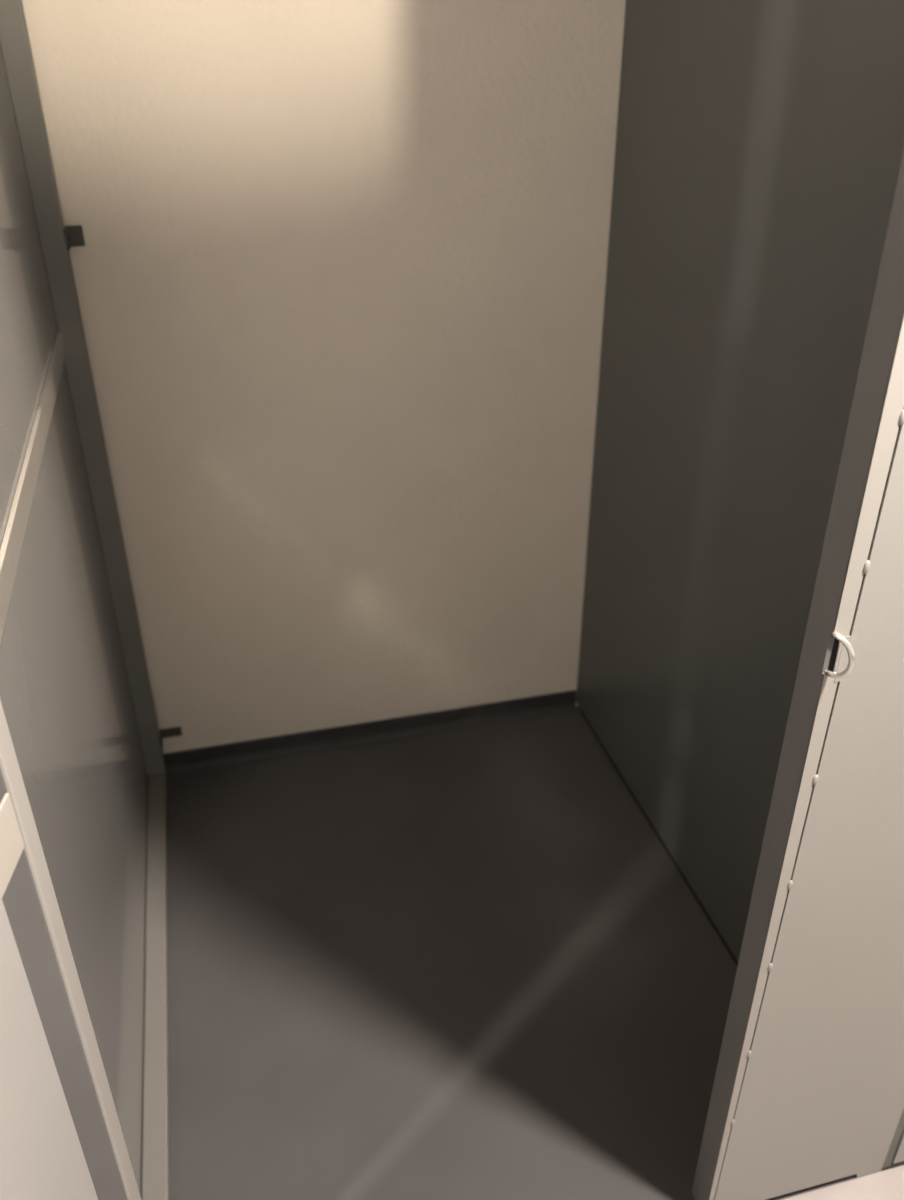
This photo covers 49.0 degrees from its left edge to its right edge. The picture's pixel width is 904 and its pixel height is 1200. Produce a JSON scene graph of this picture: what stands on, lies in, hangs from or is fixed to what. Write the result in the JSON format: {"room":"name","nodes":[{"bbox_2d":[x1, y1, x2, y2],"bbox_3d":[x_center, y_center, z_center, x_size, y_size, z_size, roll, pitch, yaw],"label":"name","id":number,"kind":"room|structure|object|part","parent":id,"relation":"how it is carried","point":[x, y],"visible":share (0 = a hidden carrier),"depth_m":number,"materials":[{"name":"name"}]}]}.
{"room":"changing room","nodes":[
{"label":"changing room","id":0,"kind":"room"},
{"bbox_2d":[22,0,625,752],"bbox_3d":[-0.312,-0.812,1.880,5.600,2.760,0.120,-7,31,-12],"label":"wall","id":1,"kind":"structure","parent":0,"point":[340,271],"depth_m":1.99,"materials":[{"name":"beige paint"}]},
{"bbox_2d":[164,690,576,775],"bbox_3d":[-0.199,0.332,2.485,1.086,0.054,0.020,-7,31,-12],"label":"baseboard","id":2,"kind":"structure","parent":1,"relation":"attached to","point":[314,741],"depth_m":2.48,"materials":[{"name":"plastic"}]},
{"bbox_2d":[167,706,903,1199],"bbox_3d":[0.226,1.396,0.740,5.600,0.060,4.189,-7,31,-12],"label":"floor","id":3,"kind":"structure","parent":0,"point":[469,963],"depth_m":1.86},
{"bbox_2d":[0,0,181,1199],"bbox_3d":[-0.545,-0.339,1.248,0.120,2.450,1.282,-7,31,-12],"label":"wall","id":4,"kind":"structure","parent":3,"relation":"on","point":[83,773],"depth_m":1.52,"materials":[{"name":"grey paint"}]},
{"bbox_3d":[-0.572,-0.168,1.343,0.005,0.095,1.190,-7,31,-12],"label":"rail","id":5,"kind":"part","parent":4,"relation":"part of","materials":[{"name":"silver metal"}]},
{"bbox_2d":[0,793,97,1199],"bbox_3d":[-0.357,0.170,0.378,0.030,2.408,0.772,-2,30,-3],"label":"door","id":6,"kind":"structure","parent":4,"relation":"in","point":[42,1157],"depth_m":0.84,"materials":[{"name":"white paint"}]},
{"bbox_3d":[-0.404,-0.042,0.728,0.062,2.450,0.044,-7,31,-12],"label":"post","id":7,"kind":"part","parent":4,"relation":"part of","materials":[{"name":"grey paint"}]},
{"bbox_3d":[-0.708,-0.636,1.767,0.041,2.450,0.036,-7,31,-12],"label":"corner post","id":8,"kind":"part","parent":4,"relation":"part of","materials":[{"name":"grey metal"}]},
{"bbox_3d":[-0.554,0.705,1.863,0.040,0.028,1.168,-7,31,-12],"label":"rail","id":9,"kind":"part","parent":4,"relation":"part of","materials":[{"name":"grey paint"}]},
{"bbox_2d":[576,0,903,965],"bbox_3d":[0.486,-0.485,1.495,0.026,2.450,1.229,-7,31,-12],"label":"wall","id":10,"kind":"structure","parent":3,"relation":"on","point":[759,148],"depth_m":1.68,"materials":[{"name":"grey paint"}]},
{"bbox_2d":[692,150,903,1199],"bbox_3d":[0.515,-0.155,0.918,0.305,2.449,0.067,-7,31,-12],"label":"door","id":11,"kind":"structure","parent":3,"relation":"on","point":[808,1089],"depth_m":1.16,"materials":[{"name":"grey metal"}]},
{"bbox_3d":[0.393,0.059,0.994,0.013,0.054,0.002,-7,31,-12],"label":"staple plate","id":12,"kind":"part","parent":11,"relation":"part of","materials":[{"name":"grey paint"}]},
{"bbox_2d":[882,1109,903,1168],"bbox_3d":[1.048,-0.223,1.033,0.792,2.449,0.015,-7,31,-12],"label":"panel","id":13,"kind":"object","parent":3,"relation":"on","point":[895,1154],"visible":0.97,"depth_m":1.53,"materials":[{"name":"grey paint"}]}
]}

